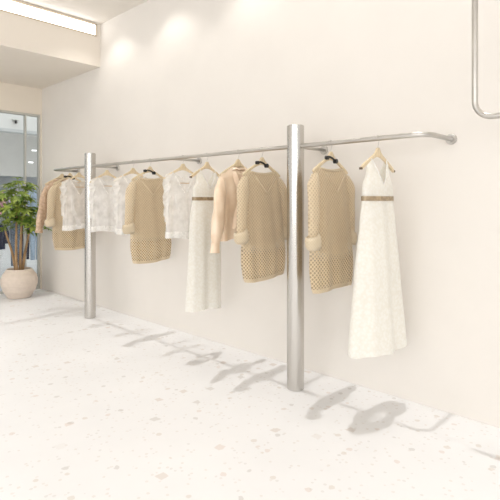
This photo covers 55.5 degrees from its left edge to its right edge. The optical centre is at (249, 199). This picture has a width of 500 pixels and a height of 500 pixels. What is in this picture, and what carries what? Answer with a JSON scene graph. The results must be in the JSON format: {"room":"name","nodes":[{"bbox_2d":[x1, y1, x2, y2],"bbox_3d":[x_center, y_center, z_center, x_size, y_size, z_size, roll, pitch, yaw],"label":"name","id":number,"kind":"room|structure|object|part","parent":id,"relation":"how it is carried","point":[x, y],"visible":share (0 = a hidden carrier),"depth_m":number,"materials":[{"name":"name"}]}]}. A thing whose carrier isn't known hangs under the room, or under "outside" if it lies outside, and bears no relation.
{"room":"clothing store","nodes":[
{"label":"clothing store","id":0,"kind":"room"},
{"bbox_2d":[0,176,36,227],"bbox_3d":[-13.713,-0.550,20.567,0.200,4.000,17.000,0,0,43],"label":"wall","id":1,"kind":"structure","parent":0,"point":[3,179],"depth_m":22.88,"materials":[{"name":"grey"}]},
{"bbox_2d":[0,82,41,288],"bbox_3d":[-6.138,-0.160,4.128,0.150,3.020,8.550,0,0,43],"label":"wall","id":2,"kind":"structure","parent":0,"point":[15,98],"depth_m":7.00,"materials":[{"name":"beige paint"}]},
{"bbox_2d":[0,110,39,293],"bbox_3d":[-4.451,0.035,5.894,0.070,2.630,3.635,0,0,43],"label":"window","id":3,"kind":"structure","parent":2,"relation":"in","point":[24,115],"depth_m":7.18,"materials":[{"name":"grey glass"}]},
{"bbox_2d":[0,0,99,88],"bbox_3d":[-5.511,-2.015,3.533,1.880,0.690,8.550,0,0,43],"label":"ceiling","id":4,"kind":"structure","parent":0,"point":[33,53],"depth_m":5.71,"materials":[{"name":"paint"}]},
{"bbox_2d":[0,0,96,35],"bbox_3d":[-4.498,-2.116,3.221,0.020,0.152,7.490,0,0,43],"label":"light strip","id":5,"kind":"object","parent":4,"relation":"attached to","point":[14,7],"visible":1,"depth_m":5.49,"materials":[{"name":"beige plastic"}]},
{"bbox_2d":[35,178,66,232],"bbox_3d":[-2.354,0.068,5.909,0.152,0.666,0.683,0,0,40],"label":"blouse","id":6,"kind":"object","parent":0,"point":[41,216],"visible":0.2,"depth_m":5.69,"materials":[{"name":"beige fabric"}]},
{"bbox_2d":[59,178,83,230],"bbox_3d":[-2.028,0.058,5.627,0.484,0.609,0.142,0,0,-45],"label":"blouse","id":7,"kind":"object","parent":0,"point":[72,192],"visible":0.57,"depth_m":5.52,"materials":[{"name":"white fabric"}]},
{"bbox_2d":[19,0,147,23],"bbox_3d":[-1.133,-2.285,-0.476,9.990,0.150,8.750,0,0,43],"label":"ceiling","id":8,"kind":"structure","parent":0,"point":[96,11],"depth_m":5.47,"materials":[{"name":"paint"}]},
{"bbox_2d":[472,0,499,118],"bbox_3d":[1.828,-1.316,1.974,1.770,1.788,0.070,0,0,43],"label":"hanging rail","id":9,"kind":"object","parent":8,"relation":"hanging from","point":[475,105],"visible":1,"depth_m":2.54,"materials":[{"name":"metal"}]},
{"bbox_2d":[0,228,499,499],"bbox_3d":[-4.155,1.425,9.791,28.500,0.150,19.500,0,0,43],"label":"floor","id":10,"kind":"structure","parent":0,"point":[111,405],"depth_m":2.83,"materials":[{"name":"stone"}]},
{"bbox_2d":[0,177,51,298],"bbox_3d":[-3.173,0.519,6.568,0.562,1.663,0.864,0,0,43],"label":"potted plant","id":11,"kind":"object","parent":10,"relation":"on","point":[20,281],"visible":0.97,"depth_m":6.47,"materials":[{"name":"green plant"}]},
{"bbox_3d":[-3.301,0.710,6.551,0.054,0.625,0.179,0,0,43],"label":"stem","id":12,"kind":"part","parent":11,"relation":"part of","materials":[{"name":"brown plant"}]},
{"bbox_3d":[-3.204,0.560,6.522,0.046,0.923,0.047,0,0,43],"label":"stem","id":13,"kind":"part","parent":11,"relation":"part of","materials":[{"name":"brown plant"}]},
{"bbox_3d":[-3.202,1.154,6.594,0.479,0.392,0.479,0,0,43],"label":"pot","id":14,"kind":"part","parent":11,"relation":"part of","materials":[{"name":"ceramic"}]},
{"bbox_3d":[-3.178,0.595,6.578,0.061,0.852,0.050,0,0,43],"label":"stem","id":15,"kind":"part","parent":11,"relation":"part of","materials":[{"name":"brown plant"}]},
{"bbox_3d":[-3.136,0.675,6.662,0.045,0.694,0.149,0,0,43],"label":"stem","id":16,"kind":"part","parent":11,"relation":"part of","materials":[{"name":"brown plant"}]},
{"bbox_2d":[54,124,456,390],"bbox_3d":[-0.660,0.410,4.536,4.991,1.880,0.421,0,0,43],"label":"clothes rack","id":17,"kind":"object","parent":10,"relation":"on","point":[295,146],"visible":0.98,"depth_m":3.35,"materials":[{"name":"metal"}]},
{"bbox_2d":[45,167,67,184],"bbox_3d":[-2.346,-0.289,5.928,0.422,0.224,0.015,0,0,-44],"label":"clothes hanger","id":18,"kind":"object","parent":17,"relation":"hanging from","point":[61,175],"visible":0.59,"depth_m":5.91,"materials":[{"name":"brown wood"}]},
{"bbox_2d":[53,171,81,184],"bbox_3d":[-2.183,-0.289,5.774,0.035,0.224,0.422,0,0,41],"label":"clothes hanger","id":19,"kind":"object","parent":17,"relation":"hanging from","point":[69,175],"visible":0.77,"depth_m":5.75,"materials":[{"name":"brown wood"}]},
{"bbox_2d":[44,182,83,249],"bbox_3d":[-2.192,0.197,5.777,0.145,0.829,0.664,0,0,35],"label":"knit sweater","id":20,"kind":"object","parent":19,"relation":"hanging from","point":[74,239],"visible":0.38,"depth_m":5.64,"materials":[{"name":"beige fabric"}]},
{"bbox_2d":[61,166,83,187],"bbox_3d":[-2.025,-0.272,5.623,0.422,0.258,0.016,0,0,-44],"label":"clothes hanger","id":21,"kind":"object","parent":17,"relation":"hanging from","point":[78,174],"visible":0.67,"depth_m":5.61,"materials":[{"name":"brown wood"}]},
{"bbox_2d":[89,164,116,186],"bbox_3d":[-1.560,-0.272,5.183,0.016,0.258,0.422,0,0,41],"label":"clothes hanger","id":22,"kind":"object","parent":17,"relation":"hanging from","point":[106,172],"visible":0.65,"depth_m":5.17,"materials":[{"name":"brown wood"}]},
{"bbox_2d":[88,177,115,231],"bbox_3d":[-1.561,0.057,5.184,0.144,0.609,0.477,0,0,41],"label":"blouse","id":23,"kind":"object","parent":22,"relation":"hanging from","point":[100,197],"visible":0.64,"depth_m":5.09,"materials":[{"name":"white fabric"}]},
{"bbox_2d":[120,160,145,177],"bbox_3d":[-1.190,-0.272,4.833,0.422,0.258,0.015,0,0,-44],"label":"clothes hanger","id":24,"kind":"object","parent":17,"relation":"hanging from","point":[132,171],"visible":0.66,"depth_m":4.82,"materials":[{"name":"brown wood"}]},
{"bbox_2d":[112,175,145,235],"bbox_3d":[-1.192,0.057,4.834,0.478,0.609,0.148,0,0,-44],"label":"blouse","id":25,"kind":"object","parent":24,"relation":"hanging from","point":[120,184],"visible":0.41,"depth_m":4.70,"materials":[{"name":"white fabric"}]},
{"bbox_2d":[131,158,163,180],"bbox_3d":[-0.967,-0.289,4.621,0.035,0.224,0.422,0,0,42],"label":"clothes hanger","id":26,"kind":"object","parent":17,"relation":"hanging from","point":[149,169],"visible":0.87,"depth_m":4.61,"materials":[{"name":"brown wood"}]},
{"bbox_2d":[122,177,170,263],"bbox_3d":[-0.974,0.197,4.624,0.142,0.829,0.664,0,0,36],"label":"knit sweater","id":27,"kind":"object","parent":26,"relation":"hanging from","point":[146,222],"visible":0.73,"depth_m":4.55,"materials":[{"name":"beige fabric"}]},
{"bbox_2d":[163,155,196,183],"bbox_3d":[-0.603,-0.272,4.277,0.016,0.258,0.422,0,0,44],"label":"clothes hanger","id":28,"kind":"object","parent":17,"relation":"hanging from","point":[182,167],"visible":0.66,"depth_m":4.27,"materials":[{"name":"brown wood"}]},
{"bbox_2d":[162,172,196,238],"bbox_3d":[-0.605,0.057,4.279,0.147,0.609,0.475,0,0,44],"label":"blouse","id":29,"kind":"object","parent":28,"relation":"hanging from","point":[177,197],"visible":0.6,"depth_m":4.18,"materials":[{"name":"white fabric"}]},
{"bbox_2d":[189,154,218,177],"bbox_3d":[-0.366,-0.289,4.052,0.018,0.224,0.427,0,0,36],"label":"clothes hanger","id":30,"kind":"object","parent":17,"relation":"hanging from","point":[206,165],"visible":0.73,"depth_m":4.04,"materials":[{"name":"brown wood"}]},
{"bbox_2d":[185,170,220,311],"bbox_3d":[-0.384,0.343,4.036,0.183,1.184,0.418,0,0,35],"label":"dress","id":31,"kind":"object","parent":30,"relation":"hanging from","point":[203,289],"visible":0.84,"depth_m":3.92,"materials":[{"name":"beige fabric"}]},
{"bbox_3d":[-0.347,-0.172,4.039,0.039,0.157,0.202,0,0,35],"label":"neckline trim","id":32,"kind":"part","parent":31,"relation":"part of","materials":[{"name":"white fabric"}]},
{"bbox_2d":[219,149,245,175],"bbox_3d":[-0.096,-0.289,3.796,0.401,0.224,0.015,0,0,-45],"label":"clothes hanger","id":33,"kind":"object","parent":17,"relation":"hanging from","point":[237,163],"visible":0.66,"depth_m":3.78,"materials":[{"name":"brown wood"}]},
{"bbox_2d":[210,167,248,252],"bbox_3d":[-0.093,0.068,3.772,0.677,0.666,0.169,0,0,-45],"label":"blouse","id":34,"kind":"object","parent":33,"relation":"hanging from","point":[224,215],"visible":0.48,"depth_m":3.65,"materials":[{"name":"beige fabric"}]},
{"bbox_3d":[-0.644,-0.380,4.553,4.955,0.032,0.376,0,0,43],"label":"rail","id":35,"kind":"part","parent":17,"relation":"part of","materials":[{"name":"metal"}]},
{"bbox_2d":[242,147,279,176],"bbox_3d":[0.099,-0.289,3.612,0.035,0.224,0.422,0,0,43],"label":"clothes hanger","id":36,"kind":"object","parent":17,"relation":"hanging from","point":[261,161],"visible":0.94,"depth_m":3.60,"materials":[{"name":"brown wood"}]},
{"bbox_2d":[234,171,286,282],"bbox_3d":[0.092,0.197,3.614,0.145,0.829,0.664,0,0,37],"label":"knit sweater","id":37,"kind":"object","parent":36,"relation":"hanging from","point":[261,214],"visible":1,"depth_m":3.55,"materials":[{"name":"beige fabric"}]},
{"bbox_2d":[312,140,347,173],"bbox_3d":[0.550,-0.289,3.184,0.035,0.224,0.422,0,0,42],"label":"clothes hanger","id":38,"kind":"object","parent":17,"relation":"hanging from","point":[330,156],"visible":0.94,"depth_m":3.17,"materials":[{"name":"brown wood"}]},
{"bbox_2d":[305,167,356,293],"bbox_3d":[0.541,0.194,3.188,0.152,0.823,0.664,0,0,36],"label":"knit sweater","id":39,"kind":"object","parent":38,"relation":"hanging from","point":[331,195],"visible":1,"depth_m":3.12,"materials":[{"name":"beige fabric"}]},
{"bbox_2d":[359,135,394,172],"bbox_3d":[0.795,-0.289,2.952,0.017,0.224,0.427,0,0,43],"label":"clothes hanger","id":40,"kind":"object","parent":17,"relation":"hanging from","point":[377,153],"visible":0.91,"depth_m":2.94,"materials":[{"name":"brown wood"}]},
{"bbox_2d":[348,158,406,358],"bbox_3d":[0.786,0.343,2.950,0.240,1.184,0.585,0,0,43],"label":"dress","id":41,"kind":"object","parent":40,"relation":"hanging from","point":[377,328],"visible":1,"depth_m":2.82,"materials":[{"name":"beige fabric"}]},
{"bbox_3d":[0.812,-0.172,2.936,0.039,0.157,0.202,0,0,43],"label":"neckline trim","id":42,"kind":"part","parent":41,"relation":"part of","materials":[{"name":"white fabric"}]},
{"bbox_3d":[-4.417,0.540,9.005,0.440,1.620,1.540,0,0,43],"label":"display rack","id":43,"kind":"object","parent":10,"relation":"on","visible":0},
{"bbox_2d":[0,223,8,249],"bbox_3d":[-4.651,0.650,8.759,0.141,0.579,0.391,0,0,43],"label":"jacket","id":44,"kind":"object","parent":43,"relation":"hanging from","point":[3,240],"visible":0.69,"depth_m":8.79,"materials":[{"name":"fabric"}]},
{"bbox_2d":[10,222,22,265],"bbox_3d":[-4.425,0.806,8.998,0.101,0.889,0.222,0,0,43],"label":"trousers","id":45,"kind":"object","parent":43,"relation":"hanging from","point":[12,232],"visible":0.31,"depth_m":8.93,"materials":[{"name":"blue fabric"}]},
{"bbox_3d":[-4.463,0.938,8.955,0.059,0.624,0.107,0,0,43],"label":"trouser leg","id":46,"kind":"part","parent":45,"relation":"part of","materials":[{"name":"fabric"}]},
{"bbox_3d":[-4.384,0.938,9.038,0.059,0.624,0.107,0,0,43],"label":"trouser leg","id":47,"kind":"part","parent":45,"relation":"part of","materials":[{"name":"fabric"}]},
{"bbox_2d":[22,224,29,258],"bbox_3d":[-4.307,0.756,9.121,0.105,0.789,0.142,0,0,43],"label":"trousers","id":48,"kind":"object","parent":43,"relation":"hanging from","point":[27,252],"visible":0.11,"depth_m":9.13,"materials":[{"name":"fabric"}]},
{"bbox_3d":[-4.281,0.876,9.146,0.039,0.548,0.068,0,0,43],"label":"trouser leg","id":49,"kind":"part","parent":48,"relation":"part of","materials":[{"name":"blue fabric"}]},
{"bbox_2d":[27,190,36,212],"bbox_3d":[-4.166,0.021,9.277,0.135,0.559,0.380,0,0,43],"label":"shirt","id":50,"kind":"object","parent":43,"relation":"hanging from","point":[34,195],"visible":0.2,"depth_m":9.18,"materials":[{"name":"fabric"}]},
{"bbox_2d":[30,225,36,259],"bbox_3d":[-4.183,0.766,9.252,0.107,0.809,0.204,0,0,43],"label":"trousers","id":51,"kind":"object","parent":43,"relation":"hanging from","point":[32,238],"visible":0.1,"depth_m":9.20,"materials":[{"name":"blue fabric"}]},
{"bbox_3d":[-4.218,0.889,9.213,0.054,0.563,0.098,0,0,43],"label":"trouser leg","id":52,"kind":"part","parent":51,"relation":"part of","materials":[{"name":"fabric"}]},
{"bbox_2d":[42,0,499,427],"bbox_3d":[1.125,-0.430,3.274,11.870,3.560,0.200,0,0,43],"label":"wall","id":53,"kind":"structure","parent":0,"point":[172,78],"depth_m":3.70,"materials":[{"name":"paint"}]},
{"bbox_3d":[-7.604,-2.475,14.780,16.630,0.150,17.000,0,0,43],"label":"ceiling","id":54,"kind":"structure","parent":0,"visible":0},
{"bbox_2d":[0,132,36,176],"bbox_3d":[-7.906,-1.575,15.065,0.200,1.650,17.000,0,0,43],"label":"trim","id":55,"kind":"structure","parent":54,"relation":"attached to","point":[11,144],"depth_m":15.32,"materials":[{"name":"white"}]},
{"bbox_2d":[0,113,36,130],"bbox_3d":[-4.784,-2.025,12.108,0.200,0.750,17.000,0,0,43],"label":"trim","id":56,"kind":"structure","parent":54,"relation":"attached to","point":[6,121],"depth_m":11.22,"materials":[{"name":"white"}]},
{"bbox_2d":[0,128,36,135],"bbox_3d":[-4.769,-1.615,12.094,0.240,0.070,17.000,0,0,43],"label":"trim","id":57,"kind":"structure","parent":56,"relation":"attached to","point":[6,130],"depth_m":11.20,"materials":[{"name":"grey"}]}
]}

